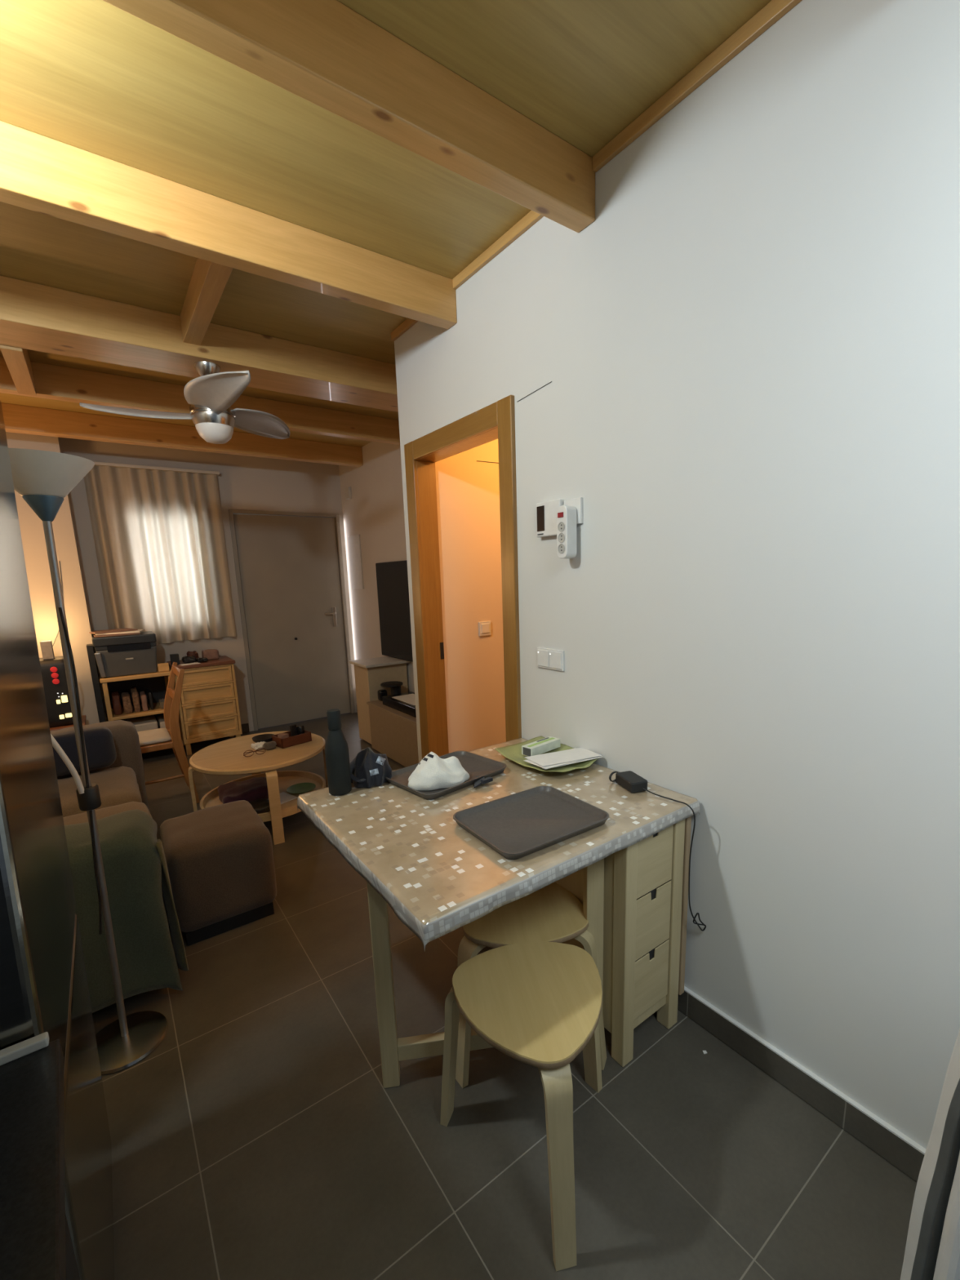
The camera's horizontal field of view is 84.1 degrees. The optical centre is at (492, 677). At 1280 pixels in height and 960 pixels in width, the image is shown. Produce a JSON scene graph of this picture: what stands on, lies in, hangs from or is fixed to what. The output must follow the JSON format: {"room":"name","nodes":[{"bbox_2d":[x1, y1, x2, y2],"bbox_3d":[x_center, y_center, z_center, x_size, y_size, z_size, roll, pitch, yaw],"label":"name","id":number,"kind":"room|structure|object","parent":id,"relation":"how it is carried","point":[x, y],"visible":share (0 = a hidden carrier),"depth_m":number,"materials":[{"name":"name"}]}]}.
{"room":"living and dining room","nodes":[
{"label":"living and dining room","id":0,"kind":"room"},
{"bbox_2d":[5,431,106,724],"bbox_3d":[-3.614,-0.524,3.901,1.015,2.609,0.280,-9,13,-35],"label":"wall","id":1,"kind":"structure","parent":0,"point":[32,531],"depth_m":3.96,"materials":[{"name":"beige paint"}]},
{"bbox_2d":[58,437,357,731],"bbox_3d":[-2.844,-0.698,4.696,3.220,2.609,0.120,-9,13,-35],"label":"wall","id":2,"kind":"structure","parent":0,"point":[245,482],"depth_m":4.85,"materials":[{"name":"beige paint"}]},
{"bbox_2d":[84,461,235,644],"bbox_3d":[-2.788,-1.021,4.544,0.980,1.473,0.099,-9,13,-35],"label":"curtain","id":3,"kind":"object","parent":2,"relation":"hanging from","point":[158,535],"visible":0.96,"depth_m":4.51,"materials":[{"name":"white fabric"}]},
{"bbox_2d":[240,723,248,733],"bbox_3d":[-2.451,0.496,5.104,0.205,0.085,0.013,-9,13,-35],"label":"baseboard","id":4,"kind":"structure","parent":2,"relation":"attached to","point":[245,727],"depth_m":5.14,"materials":[{"name":"grey tile"}]},
{"bbox_2d":[228,509,355,730],"bbox_3d":[-1.950,-0.571,5.305,1.030,2.080,0.122,-9,13,-35],"label":"door","id":5,"kind":"structure","parent":2,"relation":"in","point":[289,567],"depth_m":5.29,"materials":[{"name":"grey paint"}]},
{"bbox_2d":[338,441,414,692],"bbox_3d":[-0.664,-0.731,4.520,0.100,2.609,2.930,-9,13,-35],"label":"wall","id":6,"kind":"structure","parent":0,"point":[375,512],"depth_m":4.94,"materials":[{"name":"beige paint"}]},
{"bbox_2d":[1,403,363,466],"bbox_3d":[-2.517,-1.819,3.980,3.220,0.160,0.090,-9,13,-35],"label":"trim","id":7,"kind":"structure","parent":6,"relation":"attached to","point":[19,419],"depth_m":3.95,"materials":[{"name":"brown wood"}]},
{"bbox_2d":[0,275,398,412],"bbox_3d":[-1.463,-1.583,2.562,3.220,0.160,0.295,-9,13,-35],"label":"ceiling beam","id":8,"kind":"structure","parent":6,"relation":"attached to","point":[35,317],"depth_m":2.45,"materials":[{"name":"brown wood"}]},
{"bbox_2d":[79,361,289,444],"bbox_3d":[-1.332,-1.314,2.495,0.988,0.353,0.919,-9,13,-35],"label":"ceiling fan","id":9,"kind":"object","parent":8,"relation":"hanging from","point":[211,395],"visible":1,"depth_m":2.54,"materials":[{"name":"silver metal"}]},
{"bbox_2d":[0,356,399,444],"bbox_3d":[-1.970,-1.697,3.244,3.220,0.160,0.080,-9,13,-35],"label":"ceiling beam","id":10,"kind":"structure","parent":6,"relation":"attached to","point":[54,382],"depth_m":3.17,"materials":[{"name":"brown wood"}]},
{"bbox_2d":[347,534,364,588],"bbox_3d":[-1.369,-1.149,5.309,0.014,0.520,0.290,-9,13,-35],"label":"electrical panel","id":11,"kind":"object","parent":6,"relation":"attached to","point":[353,541],"visible":1,"depth_m":5.29,"materials":[{"name":"white paint"}]},
{"bbox_2d":[375,560,413,662],"bbox_3d":[-0.594,-0.530,4.313,0.071,0.836,1.445,-9,13,-35],"label":"television","id":12,"kind":"object","parent":6,"relation":"attached to","point":[392,577],"visible":0.42,"depth_m":4.59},
{"bbox_2d":[0,0,771,447],"bbox_3d":[-0.794,-1.561,1.633,3.420,0.100,7.150,-9,13,-35],"label":"ceiling","id":13,"kind":"structure","parent":0,"point":[95,77],"depth_m":1.43,"materials":[{"name":"wood"}]},
{"bbox_2d":[0,344,36,395],"bbox_3d":[-2.290,-1.552,2.559,0.075,0.172,0.670,-9,13,-35],"label":"trim","id":14,"kind":"structure","parent":13,"relation":"attached to","point":[17,360],"depth_m":2.53,"materials":[{"name":"brown wood"}]},
{"bbox_2d":[179,257,232,345],"bbox_3d":[-1.134,-1.531,2.097,0.070,0.110,0.847,-9,13,-35],"label":"trim","id":15,"kind":"structure","parent":13,"relation":"attached to","point":[209,279],"depth_m":2.10,"materials":[{"name":"brown wood"}]},
{"bbox_2d":[435,439,506,753],"bbox_3d":[0.413,-0.555,3.417,1.844,2.609,0.145,-9,13,-35],"label":"wall","id":16,"kind":"structure","parent":0,"point":[468,489],"depth_m":2.95,"materials":[{"name":"paint"}]},
{"bbox_2d":[478,621,491,635],"bbox_3d":[-0.044,-0.279,3.022,0.080,0.080,0.015,-9,13,-35],"label":"light switch","id":17,"kind":"object","parent":16,"relation":"attached to","point":[484,627],"visible":1,"depth_m":3.01,"materials":[{"name":"white plastic"}]},
{"bbox_2d":[92,712,916,1279],"bbox_3d":[-0.261,0.985,2.672,4.800,0.100,7.500,-9,13,-35],"label":"floor","id":18,"kind":"structure","parent":0,"point":[262,1137],"depth_m":1.34,"materials":[{"name":"grey tile"}]},
{"bbox_2d":[0,1031,80,1279],"bbox_3d":[-0.381,0.987,0.063,0.695,0.872,1.290,-9,13,-35],"label":"countertop","id":19,"kind":"structure","parent":18,"relation":"on","point":[36,1243],"depth_m":0.52,"materials":[{"name":"black stone"}]},
{"bbox_2d":[0,400,115,1279],"bbox_3d":[-1.000,0.403,0.738,0.666,1.745,0.659,-9,13,-35],"label":"fridge","id":20,"kind":"object","parent":18,"relation":"on","point":[44,985],"visible":0.68,"depth_m":0.83,"materials":[{"name":"grey metal"}]},
{"bbox_2d":[49,715,86,730],"bbox_3d":[-3.175,0.565,3.856,0.420,0.460,0.380,-9,13,-35],"label":"side table","id":21,"kind":"object","parent":18,"relation":"on","point":[83,717],"visible":0.17,"depth_m":3.77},
{"bbox_2d":[39,656,73,727],"bbox_3d":[-3.139,0.098,3.799,0.238,0.474,0.274,-9,13,-35],"label":"computer tower","id":22,"kind":"object","parent":21,"relation":"on","point":[53,670],"visible":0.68,"depth_m":3.71,"materials":[{"name":"plastic"}]},
{"bbox_2d":[40,640,54,659],"bbox_3d":[-3.124,-0.195,3.730,0.060,0.124,0.080,-9,13,-35],"label":"box","id":23,"kind":"object","parent":22,"relation":"on","point":[47,652],"visible":1,"depth_m":3.70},
{"bbox_2d":[49,666,57,672],"bbox_3d":[-3.041,-0.056,3.684,0.040,0.040,0.014,-9,13,-35],"label":"light","id":24,"kind":"object","parent":22,"relation":"on","point":[52,669],"depth_m":3.68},
{"bbox_2d":[51,672,58,678],"bbox_3d":[-3.039,-0.015,3.692,0.040,0.040,0.014,-9,13,-35],"label":"light","id":25,"kind":"object","parent":22,"relation":"on","point":[54,675],"depth_m":3.69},
{"bbox_2d":[52,678,59,684],"bbox_3d":[-3.038,0.026,3.699,0.040,0.040,0.014,-9,13,-35],"label":"light","id":26,"kind":"object","parent":22,"relation":"attached to","point":[55,681],"depth_m":3.70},
{"bbox_2d":[61,695,67,702],"bbox_3d":[-3.012,0.149,3.740,0.034,0.050,0.010,-9,13,-35],"label":"light","id":27,"kind":"object","parent":22,"relation":"attached to","point":[64,698],"depth_m":3.74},
{"bbox_2d":[8,448,168,1075],"bbox_3d":[-1.165,0.292,1.527,0.273,1.740,0.244,-9,13,-35],"label":"floor lamp","id":28,"kind":"object","parent":18,"relation":"on","point":[42,478],"visible":0.88,"depth_m":1.49,"materials":[{"name":"silver metal"}]},
{"bbox_2d":[86,644,106,722],"bbox_3d":[-3.067,0.235,4.157,0.040,0.990,0.140,-9,13,-35],"label":"board","id":29,"kind":"object","parent":18,"relation":"on","point":[92,663],"visible":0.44,"depth_m":4.07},
{"bbox_2d":[49,720,151,825],"bbox_3d":[-2.070,0.615,2.185,1.139,0.856,1.718,-9,13,-35],"label":"sofa","id":30,"kind":"object","parent":18,"relation":"on","point":[122,784],"visible":0.23,"depth_m":2.67,"materials":[{"name":"fabric"}]},
{"bbox_2d":[52,726,116,776],"bbox_3d":[-2.183,0.383,2.695,0.441,0.219,0.142,-9,13,-35],"label":"cushion","id":31,"kind":"object","parent":30,"relation":"on","point":[100,748],"visible":0.44,"depth_m":2.71,"materials":[{"name":"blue fabric"}]},
{"bbox_2d":[57,765,142,817],"bbox_3d":[-2.132,0.637,2.506,0.790,0.217,0.593,-9,13,-35],"label":"seat cushion","id":32,"kind":"object","parent":30,"relation":"on","point":[117,784],"depth_m":2.56,"materials":[{"name":"fabric"}]},
{"bbox_2d":[62,801,151,825],"bbox_3d":[-1.766,0.719,2.034,0.819,0.209,0.590,-9,13,-35],"label":"seat cushion","id":33,"kind":"object","parent":30,"relation":"on","point":[104,812],"depth_m":2.29,"materials":[{"name":"fabric"}]},
{"bbox_2d":[64,808,188,1013],"bbox_3d":[-1.526,0.824,1.691,0.892,0.596,0.375,-9,13,-35],"label":"throw blanket","id":34,"kind":"object","parent":30,"relation":"on","point":[150,950],"visible":0.62,"depth_m":1.75,"materials":[{"name":"fabric"}]},
{"bbox_2d":[99,666,181,735],"bbox_3d":[-2.908,0.313,4.421,0.486,0.730,0.410,-9,13,-35],"label":"shelf","id":35,"kind":"object","parent":18,"relation":"on","point":[157,682],"visible":0.3,"depth_m":4.44,"materials":[{"name":"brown wood"}]},
{"bbox_2d":[111,691,122,715],"bbox_3d":[-3.036,0.202,4.288,0.062,0.163,0.244,-9,13,-35],"label":"book","id":36,"kind":"object","parent":35,"relation":"on","point":[115,697],"visible":1,"depth_m":4.20,"materials":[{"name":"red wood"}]},
{"bbox_2d":[91,631,156,677],"bbox_3d":[-2.939,-0.191,4.270,0.410,0.315,0.340,-9,13,-35],"label":"printer","id":37,"kind":"object","parent":35,"relation":"on","point":[131,654],"visible":0.99,"depth_m":4.15,"materials":[{"name":"grey plastic"}]},
{"bbox_2d":[93,632,140,637],"bbox_3d":[-2.977,-0.346,4.210,0.290,0.010,0.230,-10,14,-38],"label":"envelope","id":38,"kind":"object","parent":37,"relation":"on","point":[117,634],"visible":0.64,"depth_m":4.12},
{"bbox_2d":[95,629,144,635],"bbox_3d":[-2.965,-0.364,4.240,0.290,0.010,0.230,-7,12,-24],"label":"envelope","id":39,"kind":"object","parent":38,"relation":"on","point":[138,630],"visible":0.64,"depth_m":4.16,"materials":[{"name":"white paper"}]},
{"bbox_2d":[88,627,137,634],"bbox_3d":[-3.032,-0.372,4.228,0.230,0.010,0.290,6,13,36],"label":"envelope","id":40,"kind":"object","parent":39,"relation":"on","point":[126,628],"visible":0.86,"depth_m":4.19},
{"bbox_2d":[120,692,133,713],"bbox_3d":[-2.977,0.203,4.330,0.064,0.142,0.245,-9,13,-35],"label":"book","id":41,"kind":"object","parent":35,"relation":"on","point":[126,698],"visible":1,"depth_m":4.24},
{"bbox_2d":[130,687,140,711],"bbox_3d":[-2.930,0.179,4.364,0.050,0.173,0.247,-9,13,-35],"label":"book","id":42,"kind":"object","parent":35,"relation":"on","point":[135,695],"visible":1,"depth_m":4.27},
{"bbox_2d":[127,715,158,732],"bbox_3d":[-2.902,0.449,4.423,0.195,0.199,0.290,-9,13,-35],"label":"storage box","id":43,"kind":"object","parent":35,"relation":"on","point":[147,722],"visible":0.36,"depth_m":4.34,"materials":[{"name":"white paint"}]},
{"bbox_2d":[139,691,148,711],"bbox_3d":[-2.887,0.192,4.398,0.046,0.134,0.245,-9,13,-35],"label":"book","id":44,"kind":"object","parent":35,"relation":"on","point":[143,696],"visible":1,"depth_m":4.31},
{"bbox_2d":[146,688,154,710],"bbox_3d":[-2.849,0.176,4.423,0.033,0.153,0.244,-9,13,-35],"label":"bundle","id":45,"kind":"object","parent":35,"relation":"on","point":[148,692],"visible":1,"depth_m":4.33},
{"bbox_2d":[156,715,165,728],"bbox_3d":[-2.769,0.434,4.507,0.090,0.189,0.270,-9,13,-35],"label":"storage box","id":46,"kind":"object","parent":35,"relation":"on","point":[161,722],"visible":0.24,"depth_m":4.42,"materials":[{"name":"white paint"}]},
{"bbox_2d":[158,697,164,708],"bbox_3d":[-2.726,0.214,4.395,0.056,0.078,0.056,-9,13,-35],"label":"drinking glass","id":47,"kind":"object","parent":35,"relation":"on","point":[161,701],"visible":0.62,"depth_m":4.37,"materials":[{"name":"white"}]},
{"bbox_2d":[157,662,168,671],"bbox_3d":[-2.677,-0.086,4.322,0.075,0.065,0.005,-9,13,-35],"label":"sticky note","id":48,"kind":"object","parent":35,"relation":"on","point":[164,666],"visible":1,"depth_m":4.32,"materials":[{"name":"yellow paper"}]},
{"bbox_2d":[140,662,199,803],"bbox_3d":[-2.254,0.390,3.455,0.500,0.897,0.406,-9,13,-35],"label":"wooden chair","id":49,"kind":"object","parent":18,"relation":"on","point":[172,698],"visible":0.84,"depth_m":3.39,"materials":[{"name":"orange wood"}]},
{"bbox_2d":[137,728,171,746],"bbox_3d":[-2.299,0.395,3.429,0.366,0.028,0.332,-9,13,-35],"label":"seat pad","id":50,"kind":"object","parent":49,"relation":"on","point":[160,735],"visible":0.42,"depth_m":3.43,"materials":[{"name":"white fabric"}]},
{"bbox_2d":[166,655,242,755],"bbox_3d":[-2.538,0.229,4.710,0.477,0.765,0.425,-9,13,-35],"label":"dresser","id":51,"kind":"object","parent":18,"relation":"on","point":[209,706],"visible":0.83,"depth_m":4.55,"materials":[{"name":"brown wood"}]},
{"bbox_2d":[169,653,180,665],"bbox_3d":[-2.669,-0.154,4.464,0.060,0.085,0.060,-9,13,-35],"label":"speaker","id":52,"kind":"object","parent":51,"relation":"on","point":[174,657],"visible":0.93,"depth_m":4.44},
{"bbox_2d":[181,655,196,663],"bbox_3d":[-2.591,-0.156,4.536,0.111,0.058,0.089,-9,13,-35],"label":"camera","id":53,"kind":"object","parent":51,"relation":"on","point":[185,660],"visible":1,"depth_m":4.51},
{"bbox_2d":[186,650,199,659],"bbox_3d":[-2.611,-0.189,4.627,0.091,0.089,0.074,-9,13,-35],"label":"pouch","id":54,"kind":"object","parent":51,"relation":"on","point":[194,653],"visible":0.47,"depth_m":4.61,"materials":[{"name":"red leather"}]},
{"bbox_2d":[196,657,208,662],"bbox_3d":[-2.486,-0.152,4.549,0.084,0.039,0.064,-9,13,-35],"label":"case","id":55,"kind":"object","parent":51,"relation":"on","point":[198,660],"visible":1,"depth_m":4.53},
{"bbox_2d":[201,648,219,660],"bbox_3d":[-2.501,-0.206,4.707,0.127,0.087,0.125,-9,13,-35],"label":"box","id":56,"kind":"object","parent":51,"relation":"on","point":[211,654],"visible":0.9,"depth_m":4.66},
{"bbox_2d":[160,800,276,946],"bbox_3d":[-1.198,0.816,2.321,0.392,0.418,0.434,-9,13,-35],"label":"ottoman","id":57,"kind":"object","parent":18,"relation":"on","point":[220,858],"visible":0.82,"depth_m":2.17,"materials":[{"name":"fabric"}]},
{"bbox_2d":[188,731,328,844],"bbox_3d":[-1.379,0.639,3.210,0.740,0.446,0.740,-3,11,-6],"label":"coffee table","id":58,"kind":"object","parent":18,"relation":"on","point":[226,757],"visible":0.66,"depth_m":3.04,"materials":[{"name":"brown wood"}]},
{"bbox_2d":[217,777,268,804],"bbox_3d":[-1.485,0.680,3.203,0.291,0.088,0.284,-9,13,-35],"label":"folded cloth","id":59,"kind":"object","parent":58,"relation":"on","point":[255,788],"visible":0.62,"depth_m":3.13,"materials":[{"name":"fabric"}]},
{"bbox_2d":[243,747,266,756],"bbox_3d":[-1.370,0.424,3.052,0.120,0.040,0.039,-9,13,-35],"label":"eyeglasses","id":60,"kind":"object","parent":58,"relation":"on","point":[256,750],"visible":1,"depth_m":3.04,"materials":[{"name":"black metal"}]},
{"bbox_2d":[250,741,265,750],"bbox_3d":[-1.392,0.403,3.181,0.096,0.039,0.079,-9,13,-35],"label":"crumpled paper","id":61,"kind":"object","parent":58,"relation":"on","point":[259,744],"visible":0.67,"depth_m":3.16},
{"bbox_2d":[248,798,270,813],"bbox_3d":[-1.332,0.730,3.017,0.149,0.050,0.147,-9,13,-35],"label":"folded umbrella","id":62,"kind":"object","parent":58,"relation":"on","point":[262,805],"visible":0.48,"depth_m":2.99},
{"bbox_2d":[200,770,325,822],"bbox_3d":[-1.377,0.711,3.224,0.700,0.050,0.700,-9,13,-35],"label":"shelf","id":63,"kind":"object","parent":58,"relation":"attached to","point":[286,779],"depth_m":3.34,"materials":[{"name":"brown wood"}]},
{"bbox_2d":[252,733,274,742],"bbox_3d":[-1.403,0.384,3.263,0.132,0.045,0.132,-9,13,-35],"label":"bowl","id":64,"kind":"object","parent":58,"relation":"on","point":[264,737],"visible":0.64,"depth_m":3.29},
{"bbox_2d":[262,741,276,750],"bbox_3d":[-1.328,0.401,3.163,0.074,0.045,0.064,-9,13,-35],"label":"ball","id":65,"kind":"object","parent":58,"relation":"on","point":[267,745],"visible":0.94,"depth_m":3.14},
{"bbox_2d":[280,791,297,804],"bbox_3d":[-1.276,0.724,3.163,0.150,0.004,0.160,6,13,36],"label":"leaflet","id":66,"kind":"object","parent":58,"relation":"on","point":[284,797],"visible":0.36,"depth_m":3.18,"materials":[{"name":"white paper"}]},
{"bbox_2d":[271,729,311,748],"bbox_3d":[-1.235,0.372,3.267,0.130,0.058,0.190,8,14,41],"label":"wooden box","id":67,"kind":"object","parent":58,"relation":"on","point":[290,741],"visible":0.77,"depth_m":3.22,"materials":[{"name":"red wood"}]},
{"bbox_2d":[277,733,288,738],"bbox_3d":[-1.268,0.371,3.223,0.050,0.063,0.045,3,12,25],"label":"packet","id":68,"kind":"object","parent":67,"relation":"in","point":[282,735],"visible":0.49,"depth_m":3.21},
{"bbox_2d":[289,724,297,736],"bbox_3d":[-1.231,0.340,3.290,0.016,0.098,0.040,5,12,31],"label":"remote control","id":69,"kind":"object","parent":67,"relation":"in","point":[293,730],"visible":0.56,"depth_m":3.28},
{"bbox_2d":[296,724,304,734],"bbox_3d":[-1.200,0.340,3.325,0.048,0.083,0.048,-9,13,-35],"label":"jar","id":70,"kind":"object","parent":67,"relation":"in","point":[300,728],"visible":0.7,"depth_m":3.30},
{"bbox_2d":[286,782,315,793],"bbox_3d":[-1.182,0.687,3.284,0.170,0.016,0.170,-9,13,-35],"label":"plate","id":71,"kind":"object","parent":58,"relation":"on","point":[300,788],"visible":1,"depth_m":3.30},
{"bbox_2d":[349,656,410,744],"bbox_3d":[-0.983,0.196,4.726,0.415,0.708,0.370,-9,13,-35],"label":"base cabinet","id":72,"kind":"object","parent":18,"relation":"on","point":[370,673],"visible":0.66,"depth_m":4.61,"materials":[{"name":"beige paint"}]},
{"bbox_2d":[366,699,418,767],"bbox_3d":[-0.464,0.468,4.051,0.400,0.393,1.470,-9,13,-35],"label":"cabinet","id":73,"kind":"object","parent":18,"relation":"on","point":[393,732],"visible":0.36,"depth_m":4.13,"materials":[{"name":"beige paint"}]},
{"bbox_2d":[377,688,387,701],"bbox_3d":[-0.934,0.147,4.503,0.070,0.094,0.070,-9,13,-35],"label":"speaker","id":74,"kind":"object","parent":73,"relation":"on","point":[382,692],"visible":0.72,"depth_m":4.47},
{"bbox_2d":[380,680,402,694],"bbox_3d":[-0.850,0.119,4.492,0.184,0.150,0.184,-9,13,-35],"label":"stand","id":75,"kind":"object","parent":73,"relation":"on","point":[395,686],"visible":0.74,"depth_m":4.46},
{"bbox_2d":[382,691,416,717],"bbox_3d":[-0.632,0.205,4.215,0.270,0.069,0.560,-9,13,-35],"label":"box","id":76,"kind":"object","parent":73,"relation":"on","point":[388,700],"visible":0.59,"depth_m":4.15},
{"bbox_2d":[392,693,415,705],"bbox_3d":[-0.627,0.170,4.201,0.190,0.002,0.380,-9,13,-35],"label":"paper sheet","id":77,"kind":"object","parent":76,"relation":"on","point":[410,699],"visible":0.71,"depth_m":4.23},
{"bbox_2d":[440,941,602,1271],"bbox_3d":[0.105,0.961,1.253,0.451,0.451,0.411,-4,11,-11],"label":"stool","id":78,"kind":"object","parent":18,"relation":"on","point":[539,1004],"visible":1,"depth_m":1.20,"materials":[{"name":"brown wood"}]},
{"bbox_2d":[366,816,691,1088],"bbox_3d":[0.005,0.733,1.693,0.902,0.742,0.803,-9,13,-35],"label":"table","id":79,"kind":"object","parent":18,"relation":"on","point":[634,899],"visible":0.44,"depth_m":1.51,"materials":[{"name":"brown wood"}]},
{"bbox_2d":[297,737,700,951],"bbox_3d":[-0.017,0.325,1.625,0.927,0.163,0.856,-9,13,-35],"label":"tablecloth","id":80,"kind":"object","parent":79,"relation":"on","point":[438,878],"depth_m":1.39,"materials":[{"name":"plastic"}]},
{"bbox_2d":[324,708,351,795],"bbox_3d":[-0.489,0.231,1.667,0.072,0.268,0.072,-9,13,-35],"label":"water bottle","id":81,"kind":"object","parent":80,"relation":"on","point":[336,748],"visible":1,"depth_m":1.64,"materials":[{"name":"black metal"}]},
{"bbox_2d":[385,751,506,799],"bbox_3d":[-0.136,0.284,1.763,0.361,0.107,0.327,-12,15,-43],"label":"placemat","id":82,"kind":"object","parent":80,"relation":"on","point":[473,764],"depth_m":1.71,"materials":[{"name":"brown plastic"}]},
{"bbox_2d":[453,786,608,859],"bbox_3d":[0.102,0.382,1.440,0.350,0.021,0.285,-9,13,-34],"label":"placemat","id":83,"kind":"object","parent":80,"relation":"on","point":[517,825],"visible":1,"depth_m":1.44,"materials":[{"name":"brown plastic"}]},
{"bbox_2d":[494,735,597,772],"bbox_3d":[0.193,0.281,1.919,0.261,0.031,0.350,-9,13,-35],"label":"placemat","id":84,"kind":"object","parent":80,"relation":"on","point":[513,752],"visible":0.5,"depth_m":1.92,"materials":[{"name":"green plastic"}]},
{"bbox_2d":[521,736,560,756],"bbox_3d":[0.179,0.254,1.966,0.161,0.033,0.050,-12,14,-42],"label":"box","id":85,"kind":"object","parent":84,"relation":"on","point":[548,744],"visible":0.92,"depth_m":1.94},
{"bbox_2d":[539,755,603,768],"bbox_3d":[0.247,0.281,1.845,0.240,0.006,0.126,-7,10,-28],"label":"paper sheet","id":86,"kind":"object","parent":84,"relation":"on","point":[598,757],"visible":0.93,"depth_m":1.81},
{"bbox_2d":[524,747,586,768],"bbox_3d":[0.240,0.279,1.848,0.240,0.012,0.126,-9,13,-32],"label":"paper sheet","id":87,"kind":"object","parent":86,"relation":"on","point":[527,760],"visible":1,"depth_m":1.78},
{"bbox_2d":[524,747,602,766],"bbox_3d":[0.246,0.275,1.856,0.240,0.012,0.126,-7,12,-24],"label":"paper sheet","id":88,"kind":"object","parent":87,"relation":"on","point":[574,754],"visible":1,"depth_m":1.85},
{"bbox_2d":[608,770,706,931],"bbox_3d":[0.498,0.537,1.641,0.303,0.452,0.093,8,15,43],"label":"power adapter","id":89,"kind":"object","parent":80,"relation":"on","point":[629,780],"visible":1,"depth_m":1.61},
{"bbox_2d":[455,881,606,1088],"bbox_3d":[0.090,0.887,1.650,0.451,0.451,0.411,-3,11,-6],"label":"stool","id":90,"kind":"object","parent":18,"relation":"on","point":[552,913],"visible":0.5,"depth_m":1.49,"materials":[{"name":"brown wood"}]},
{"bbox_2d":[900,1029,959,1279],"bbox_3d":[0.745,0.741,0.673,0.446,1.061,0.092,-2,11,0],"label":"appliance","id":91,"kind":"object","parent":18,"relation":"on","point":[932,1248],"visible":1,"depth_m":0.64,"materials":[{"name":"white plastic"}]},
{"bbox_2d":[394,0,959,1149],"bbox_3d":[0.834,-0.156,1.235,0.100,2.609,4.220,-9,13,-35],"label":"wall","id":92,"kind":"structure","parent":0,"point":[748,350],"depth_m":1.31,"materials":[{"name":"white paint"}]},
{"bbox_2d":[0,120,457,328],"bbox_3d":[-1.161,-1.396,1.521,2.456,0.160,0.073,-9,13,-35],"label":"ceiling beam","id":93,"kind":"structure","parent":92,"relation":"attached to","point":[39,173],"depth_m":1.67,"materials":[{"name":"brown wood"}]},
{"bbox_2d":[102,0,595,232],"bbox_3d":[-0.704,-1.294,0.906,2.456,0.160,0.073,-9,13,-35],"label":"ceiling beam","id":94,"kind":"structure","parent":92,"relation":"attached to","point":[326,54],"depth_m":1.21,"materials":[{"name":"brown wood"}]},
{"bbox_2d":[391,318,417,341],"bbox_3d":[-0.350,-1.658,2.442,0.016,0.036,0.502,-9,13,-35],"label":"trim","id":95,"kind":"structure","parent":92,"relation":"attached to","point":[408,323],"depth_m":2.54,"materials":[{"name":"brown wood"}]},
{"bbox_2d":[404,395,521,759],"bbox_3d":[-0.109,-0.104,2.557,0.126,2.073,0.871,-9,13,-35],"label":"door frame","id":96,"kind":"structure","parent":92,"relation":"in","point":[496,420],"depth_m":2.63,"materials":[{"name":"wood"}]},
{"bbox_2d":[452,210,542,289],"bbox_3d":[0.048,-1.569,1.906,0.016,0.036,0.700,-9,13,-35],"label":"trim","id":97,"kind":"structure","parent":92,"relation":"attached to","point":[532,217],"depth_m":1.94,"materials":[{"name":"brown wood"}]},
{"bbox_2d":[536,498,564,537],"bbox_3d":[0.205,-0.570,1.907,0.028,0.120,0.127,-9,13,-35],"label":"thermostat","id":98,"kind":"object","parent":92,"relation":"attached to","point":[546,512],"visible":0.8,"depth_m":1.90,"materials":[{"name":"white plastic"}]},
{"bbox_2d":[537,647,564,671],"bbox_3d":[0.216,-0.071,2.020,0.014,0.077,0.147,-9,13,-35],"label":"light switch","id":99,"kind":"object","parent":92,"relation":"attached to","point":[551,659],"visible":1,"depth_m":2.01,"materials":[{"name":"white plastic"}]},
{"bbox_2d":[556,505,576,558],"bbox_3d":[0.251,-0.496,1.816,0.052,0.175,0.052,-9,13,-35],"label":"power strip","id":100,"kind":"object","parent":92,"relation":"attached to","point":[566,514],"visible":1,"depth_m":1.80,"materials":[{"name":"white plastic"}]},
{"bbox_2d":[557,543,564,553],"bbox_3d":[0.234,-0.440,1.813,0.002,0.033,0.033,-9,13,-35],"label":"socket","id":101,"kind":"object","parent":100,"relation":"attached to","point":[561,547],"depth_m":1.81,"materials":[{"name":"plastic"}]},
{"bbox_2d":[557,533,564,542],"bbox_3d":[0.233,-0.475,1.806,0.002,0.033,0.033,-9,13,-35],"label":"socket","id":102,"kind":"object","parent":100,"relation":"attached to","point":[561,536],"depth_m":1.81,"materials":[{"name":"plastic"}]},
{"bbox_2d":[557,521,564,531],"bbox_3d":[0.232,-0.510,1.799,0.002,0.033,0.033,-9,13,-35],"label":"socket","id":103,"kind":"object","parent":100,"relation":"attached to","point":[561,525],"depth_m":1.80,"materials":[{"name":"plastic"}]},
{"bbox_2d":[563,497,582,524],"bbox_3d":[0.275,-0.569,1.824,0.012,0.085,0.083,-9,13,-35],"label":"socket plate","id":104,"kind":"object","parent":92,"relation":"attached to","point":[577,503],"visible":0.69,"depth_m":1.80,"materials":[{"name":"white plastic"}]},
{"bbox_2d":[592,0,802,172],"bbox_3d":[0.525,-1.462,1.264,0.016,0.036,0.767,-9,13,-35],"label":"trim","id":105,"kind":"structure","parent":92,"relation":"attached to","point":[775,10],"depth_m":1.29,"materials":[{"name":"brown wood"}]},
{"bbox_2d":[677,986,926,1182],"bbox_3d":[1.106,1.151,1.060,0.013,0.085,3.275,-9,13,-35],"label":"baseboard","id":106,"kind":"structure","parent":92,"relation":"attached to","point":[889,1146],"depth_m":1.41,"materials":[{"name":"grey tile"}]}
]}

